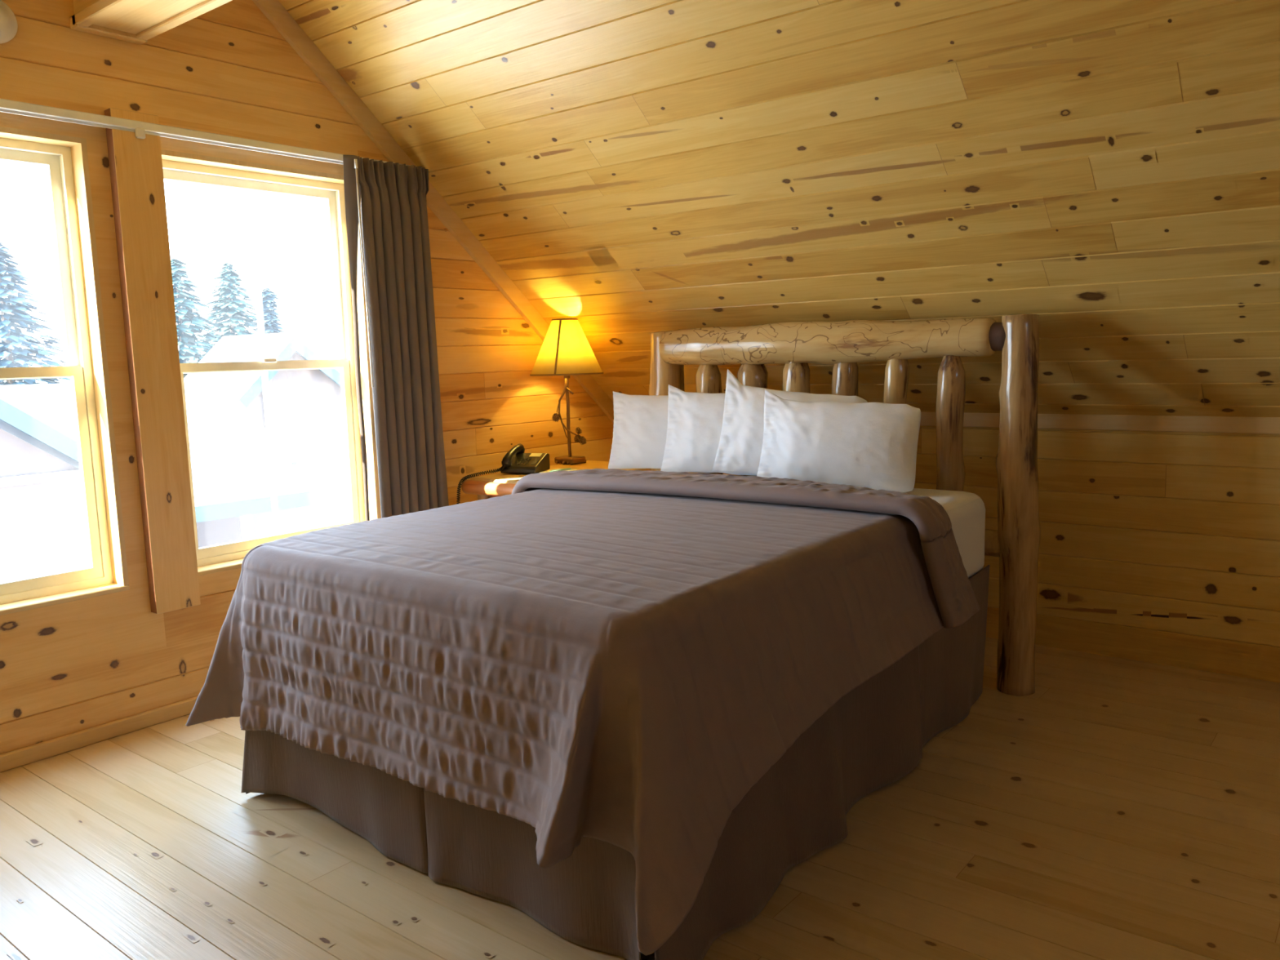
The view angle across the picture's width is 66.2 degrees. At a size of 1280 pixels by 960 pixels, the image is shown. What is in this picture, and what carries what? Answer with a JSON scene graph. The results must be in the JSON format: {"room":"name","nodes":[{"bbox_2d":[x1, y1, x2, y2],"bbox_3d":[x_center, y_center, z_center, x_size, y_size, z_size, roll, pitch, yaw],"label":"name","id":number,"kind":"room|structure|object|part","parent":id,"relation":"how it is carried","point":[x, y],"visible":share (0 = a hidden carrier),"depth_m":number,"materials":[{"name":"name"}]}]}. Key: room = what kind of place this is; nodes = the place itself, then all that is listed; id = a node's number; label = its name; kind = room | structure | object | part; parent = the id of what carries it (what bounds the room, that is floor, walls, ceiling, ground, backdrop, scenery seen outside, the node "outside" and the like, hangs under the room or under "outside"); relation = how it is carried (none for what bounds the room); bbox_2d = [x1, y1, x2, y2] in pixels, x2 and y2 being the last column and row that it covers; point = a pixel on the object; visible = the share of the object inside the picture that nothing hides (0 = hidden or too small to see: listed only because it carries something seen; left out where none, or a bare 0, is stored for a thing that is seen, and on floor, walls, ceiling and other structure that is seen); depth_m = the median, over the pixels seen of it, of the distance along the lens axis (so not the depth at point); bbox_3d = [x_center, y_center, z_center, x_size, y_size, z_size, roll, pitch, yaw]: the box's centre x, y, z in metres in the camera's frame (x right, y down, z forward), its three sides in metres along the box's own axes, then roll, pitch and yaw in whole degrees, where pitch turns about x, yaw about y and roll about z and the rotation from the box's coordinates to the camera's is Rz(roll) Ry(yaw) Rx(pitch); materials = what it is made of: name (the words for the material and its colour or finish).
{"room":"hotel room","nodes":[
{"label":"hotel room","id":0,"kind":"room"},
{"bbox_2d":[0,0,613,754],"bbox_3d":[-1.806,-0.729,3.483,0.007,3.274,5.300,4,9,38],"label":"wall","id":1,"kind":"structure","parent":0,"point":[74,666],"depth_m":3.63,"materials":[{"name":"brown wood"}]},
{"bbox_2d":[0,0,17,44],"bbox_3d":[-2.036,-1.450,3.091,0.040,0.140,0.140,4,9,38],"label":"smoke detector","id":2,"kind":"object","parent":1,"relation":"attached to","point":[8,22],"visible":1,"depth_m":3.11,"materials":[{"name":"white plastic"}]},
{"bbox_2d":[0,695,198,772],"bbox_3d":[-1.751,0.867,3.679,0.022,0.056,5.300,4,9,38],"label":"baseboard","id":3,"kind":"structure","parent":1,"relation":"attached to","point":[15,758],"depth_m":3.45,"materials":[{"name":"brown wood"}]},
{"bbox_2d":[69,0,231,44],"bbox_3d":[0.661,-1.716,1.341,6.400,0.765,0.235,4,9,38],"label":"trim","id":4,"kind":"structure","parent":1,"relation":"attached to","point":[134,21],"depth_m":3.23,"materials":[{"name":"brown wood"}]},
{"bbox_2d":[103,107,200,613],"bbox_3d":[-1.729,-0.400,3.525,0.002,1.770,0.162,4,9,38],"label":"trim","id":5,"kind":"structure","parent":1,"relation":"attached to","point":[139,162],"depth_m":3.52,"materials":[{"name":"brown wood"}]},
{"bbox_2d":[0,98,422,168],"bbox_3d":[-1.827,-1.212,3.356,0.066,0.064,2.690,4,9,38],"label":"track","id":6,"kind":"object","parent":1,"relation":"attached to","point":[140,128],"visible":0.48,"depth_m":3.47,"materials":[{"name":"metal"}]},
{"bbox_2d":[342,154,448,520],"bbox_3d":[-1.050,-0.315,4.315,0.115,2.099,0.456,4,9,38],"label":"curtain","id":7,"kind":"object","parent":6,"relation":"hanging from","point":[396,247],"visible":0.76,"depth_m":4.24,"materials":[{"name":"fabric"}]},
{"bbox_2d":[252,0,613,423],"bbox_3d":[-0.984,-1.327,4.444,0.022,2.379,2.650,4,9,38],"label":"trim","id":8,"kind":"structure","parent":1,"relation":"attached to","point":[275,12],"depth_m":4.31,"materials":[{"name":"brown wood"}]},
{"bbox_2d":[0,636,1279,959],"bbox_3d":[0.745,1.078,1.705,6.440,0.006,5.340,4,9,38],"label":"floor","id":9,"kind":"structure","parent":0,"point":[1117,808],"depth_m":2.58,"materials":[{"name":"brown wood"}]},
{"bbox_2d":[461,460,650,500],"bbox_3d":[-0.341,0.339,4.697,0.551,0.766,0.846,4,9,38],"label":"table","id":10,"kind":"object","parent":9,"relation":"on","point":[486,486],"visible":0.15,"depth_m":4.47,"materials":[{"name":"brown wood"}]},
{"bbox_3d":[-0.714,0.384,4.570,0.075,0.730,0.078,4,9,38],"label":"leg","id":11,"kind":"part","parent":10,"relation":"part of","materials":[{"name":"brown wood"}]},
{"bbox_3d":[-0.591,0.046,4.354,0.551,0.068,0.066,4,9,39],"label":"rail","id":12,"kind":"part","parent":10,"relation":"part of","materials":[{"name":"brown wood"}]},
{"bbox_2d":[456,443,550,503],"bbox_3d":[-0.612,0.095,4.587,0.239,0.498,0.456,4,9,38],"label":"telephone","id":13,"kind":"object","parent":10,"relation":"on","point":[515,460],"visible":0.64,"depth_m":4.60,"materials":[{"name":"black plastic"}]},
{"bbox_3d":[-0.735,0.140,4.562,0.250,0.422,0.056,-6,9,-31],"label":"cord","id":14,"kind":"part","parent":13,"relation":"part of","materials":[{"name":"black plastic"}]},
{"bbox_2d":[539,468,577,472],"bbox_3d":[-0.380,-0.038,4.585,0.110,0.011,0.150,3,8,30],"label":"pad","id":15,"kind":"object","parent":10,"relation":"on","point":[548,471],"visible":0.32,"depth_m":4.58,"materials":[{"name":"paper"}]},
{"bbox_2d":[549,467,571,471],"bbox_3d":[-0.372,-0.046,4.570,0.130,0.008,0.008,-9,10,-44],"label":"pen","id":16,"kind":"object","parent":15,"relation":"on","point":[567,468],"visible":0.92,"depth_m":4.57,"materials":[{"name":"gold metal"}]},
{"bbox_2d":[529,318,603,465],"bbox_3d":[-0.365,-0.444,4.945,0.369,0.726,0.369,4,9,38],"label":"table lamp","id":17,"kind":"object","parent":10,"relation":"on","point":[566,350],"visible":1,"depth_m":4.83,"materials":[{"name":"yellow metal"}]},
{"bbox_3d":[-0.371,-0.666,4.916,0.364,0.270,0.364,4,9,38],"label":"lamp shade","id":18,"kind":"part","parent":17,"relation":"part of","materials":[{"name":"yellow fabric"}]},
{"bbox_3d":[-0.361,-0.312,4.962,0.020,0.400,0.018,4,9,38],"label":"stem","id":19,"kind":"part","parent":17,"relation":"part of","materials":[{"name":"brown metal"}]},
{"bbox_2d":[648,313,1040,696],"bbox_3d":[0.754,0.050,4.153,1.797,1.432,0.230,4,9,38],"label":"headboard","id":20,"kind":"object","parent":9,"relation":"on","point":[844,344],"visible":0.6,"depth_m":3.71,"materials":[{"name":"brown wood"}]},
{"bbox_3d":[0.138,0.007,4.678,0.178,1.419,0.176,4,9,38],"label":"post","id":21,"kind":"part","parent":20,"relation":"part of","materials":[{"name":"brown wood"}]},
{"bbox_3d":[0.713,-0.568,4.069,1.510,0.183,0.192,4,9,38],"label":"rail","id":22,"kind":"part","parent":20,"relation":"part of","materials":[{"name":"brown wood"}]},
{"bbox_3d":[0.766,0.193,4.181,1.565,0.116,0.114,4,9,38],"label":"rail","id":23,"kind":"part","parent":20,"relation":"part of","materials":[{"name":"brown wood"}]},
{"bbox_3d":[1.406,0.101,3.652,0.151,1.421,0.159,4,9,38],"label":"post","id":24,"kind":"part","parent":20,"relation":"part of","materials":[{"name":"brown wood"}]},
{"bbox_3d":[0.092,0.820,3.344,1.335,0.130,1.885,4,9,38],"label":"metal bedstead","id":25,"kind":"object","parent":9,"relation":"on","visible":0},
{"bbox_3d":[0.085,0.603,3.317,1.440,0.299,2.090,4,9,38],"label":"box spring","id":26,"kind":"object","parent":25,"relation":"on","visible":0},
{"bbox_2d":[241,564,989,959],"bbox_3d":[0.075,0.640,3.273,1.615,0.494,2.136,4,9,38],"label":"bed skirt","id":27,"kind":"object","parent":26,"relation":"hanging from","point":[877,733],"visible":0.46,"depth_m":2.50,"materials":[{"name":"brown fabric"}]},
{"bbox_3d":[-0.869,0.751,2.725,0.829,0.462,0.076,4,9,38],"label":"panel","id":28,"kind":"part","parent":27,"relation":"part of","materials":[{"name":"brown fabric"}]},
{"bbox_3d":[-0.266,0.797,2.241,0.722,0.464,0.072,4,9,38],"label":"panel","id":29,"kind":"part","parent":27,"relation":"part of","materials":[{"name":"brown fabric"}]},
{"bbox_3d":[0.457,0.736,2.537,0.080,0.459,1.450,4,9,38],"label":"panel","id":30,"kind":"part","parent":27,"relation":"part of","materials":[{"name":"brown fabric"}]},
{"bbox_3d":[1.085,0.595,3.375,0.038,0.488,0.701,4,9,36],"label":"panel","id":31,"kind":"part","parent":27,"relation":"part of","materials":[{"name":"brown fabric"}]},
{"bbox_2d":[873,488,985,578],"bbox_3d":[0.076,0.280,3.276,1.469,0.351,2.095,4,9,38],"label":"mattress","id":32,"kind":"object","parent":26,"relation":"on","point":[966,511],"visible":0.04,"depth_m":3.49,"materials":[{"name":"white fabric"}]},
{"bbox_2d":[185,468,980,955],"bbox_3d":[-0.117,0.391,2.991,1.877,0.661,1.889,4,9,38],"label":"quilt","id":33,"kind":"object","parent":32,"relation":"on","point":[616,657],"visible":1,"depth_m":2.36,"materials":[{"name":"brown fabric"}]},
{"bbox_2d":[608,391,668,469],"bbox_3d":[0.172,-0.219,4.302,0.656,0.343,0.160,1,8,21],"label":"pillow","id":34,"kind":"object","parent":32,"relation":"on","point":[640,425],"visible":0.49,"depth_m":4.33,"materials":[{"name":"white fabric"}]},
{"bbox_2d":[660,384,756,475],"bbox_3d":[0.389,-0.207,4.077,0.624,0.384,0.159,1,8,22],"label":"pillow","id":35,"kind":"object","parent":32,"relation":"on","point":[695,420],"visible":0.38,"depth_m":4.10,"materials":[{"name":"white fabric"}]},
{"bbox_2d":[712,368,867,474],"bbox_3d":[0.585,-0.212,3.867,0.605,0.457,0.161,1,8,20],"label":"pillow","id":36,"kind":"object","parent":32,"relation":"on","point":[741,438],"visible":0.49,"depth_m":3.89,"materials":[{"name":"white fabric"}]},
{"bbox_2d":[756,389,920,492],"bbox_3d":[0.729,-0.151,3.656,0.604,0.378,0.176,2,8,28],"label":"pillow","id":37,"kind":"object","parent":32,"relation":"on","point":[869,445],"visible":0.86,"depth_m":3.59,"materials":[{"name":"white fabric"}]},
{"bbox_2d":[278,0,1279,417],"bbox_3d":[1.516,-1.194,2.468,6.440,2.288,2.666,4,9,38],"label":"ceiling","id":38,"kind":"structure","parent":0,"point":[1105,171],"depth_m":3.46,"materials":[{"name":"brown wood"}]},
{"bbox_2d":[690,426,1279,682],"bbox_3d":[2.381,0.266,3.693,6.440,1.010,0.007,4,9,38],"label":"wall","id":39,"kind":"structure","parent":0,"point":[1161,548],"depth_m":3.95,"materials":[{"name":"brown wood"}]},
{"bbox_2d":[920,412,1279,434],"bbox_3d":[2.371,-0.200,3.621,6.378,0.063,0.012,4,9,38],"label":"trim","id":40,"kind":"structure","parent":39,"relation":"attached to","point":[1227,424],"depth_m":3.91,"materials":[{"name":"brown wood"}]},
{"bbox_3d":[-1.868,-0.679,3.540,0.153,3.564,5.600,4,9,38],"label":"wall","id":41,"kind":"structure","parent":0,"visible":0},
{"bbox_2d":[0,126,129,615],"bbox_3d":[-2.190,-0.336,3.149,0.154,1.570,0.873,4,9,38],"label":"window","id":42,"kind":"structure","parent":41,"relation":"in","point":[65,158],"depth_m":3.43,"materials":[{"name":"brown wood"}]},
{"bbox_3d":[-2.242,-0.695,3.136,0.023,0.759,0.781,4,9,38],"label":"sash","id":43,"kind":"part","parent":42,"relation":"part of","materials":[{"name":"wood"}]},
{"bbox_3d":[-2.196,0.013,3.207,0.043,0.771,0.781,4,9,38],"label":"sash","id":44,"kind":"part","parent":42,"relation":"part of","materials":[{"name":"wood"}]},
{"bbox_3d":[-2.168,0.434,3.247,0.154,0.018,0.873,4,9,38],"label":"sill","id":45,"kind":"part","parent":42,"relation":"part of","materials":[{"name":"brown wood"}]},
{"bbox_2d":[160,149,380,576],"bbox_3d":[-1.504,-0.465,4.003,0.154,1.570,0.871,4,9,38],"label":"window","id":46,"kind":"structure","parent":41,"relation":"in","point":[180,166],"depth_m":4.22,"materials":[{"name":"brown wood"}]},
{"bbox_3d":[-1.482,0.305,4.101,0.154,0.018,0.871,4,9,38],"label":"sill","id":47,"kind":"part","parent":46,"relation":"part of","materials":[{"name":"brown wood"}]},
{"bbox_3d":[-1.556,-0.824,3.990,0.023,0.759,0.779,4,9,38],"label":"sash","id":48,"kind":"part","parent":46,"relation":"part of","materials":[{"name":"wood"}]},
{"bbox_3d":[-1.510,-0.115,4.060,0.043,0.771,0.779,4,9,38],"label":"sash","id":49,"kind":"part","parent":46,"relation":"part of","materials":[{"name":"wood"}]},
{"label":"outside","id":50,"kind":"structure","parent":0,"visible":0},
{"bbox_3d":[-17.509,0.659,32.654,59.400,0.200,100.000,4,9,38],"label":"ground","id":51,"kind":"structure","parent":50,"visible":0},
{"bbox_2d":[0,239,71,385],"bbox_3d":[-15.679,-2.208,24.553,4.451,7.440,4.599,-7,9,-35],"label":"spruce tree","id":52,"kind":"object","parent":51,"relation":"on","point":[15,304],"visible":0.3,"depth_m":24.19,"materials":[{"name":"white plant"}]},
{"bbox_2d":[0,391,89,582],"bbox_3d":[-10.995,0.599,11.585,6.720,4.900,7.500,4,9,38],"label":"cabin","id":53,"kind":"object","parent":51,"relation":"on","point":[43,531],"visible":0.3,"depth_m":11.46,"materials":[{"name":"white"}]},
{"bbox_2d":[0,379,313,547],"bbox_3d":[-7.252,0.369,16.100,4.950,4.000,3.800,4,9,38],"label":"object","id":54,"kind":"object","parent":51,"relation":"on","point":[228,453],"visible":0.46,"depth_m":15.73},
{"bbox_2d":[170,257,222,377],"bbox_3d":[-12.939,-2.625,27.977,4.063,7.243,4.106,4,9,38],"label":"spruce tree","id":55,"kind":"object","parent":51,"relation":"on","point":[185,317],"visible":0.19,"depth_m":27.47,"materials":[{"name":"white plant"}]},
{"bbox_2d":[196,262,257,357],"bbox_3d":[-13.668,-3.491,33.384,4.674,7.628,4.772,4,9,38],"label":"spruce tree","id":56,"kind":"object","parent":51,"relation":"on","point":[228,306],"visible":0.18,"depth_m":32.74,"materials":[{"name":"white plant"}]},
{"bbox_2d":[183,332,350,532],"bbox_3d":[-9.505,-1.184,24.910,3.320,4.970,5.400,4,9,38],"label":"cabin","id":57,"kind":"object","parent":51,"relation":"on","point":[306,408],"visible":0.42,"depth_m":24.36,"materials":[{"name":"white"}]},
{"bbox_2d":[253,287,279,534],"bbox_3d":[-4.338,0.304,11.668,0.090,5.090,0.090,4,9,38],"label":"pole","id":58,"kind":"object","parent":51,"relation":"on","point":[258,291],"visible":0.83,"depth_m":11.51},
{"bbox_2d":[250,287,287,334],"bbox_3d":[-11.217,-2.594,30.146,1.804,6.533,1.796,4,9,38],"label":"spruce tree","id":59,"kind":"object","parent":51,"relation":"on","point":[270,317],"visible":0.13,"depth_m":29.69,"materials":[{"name":"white plant"}]}
]}

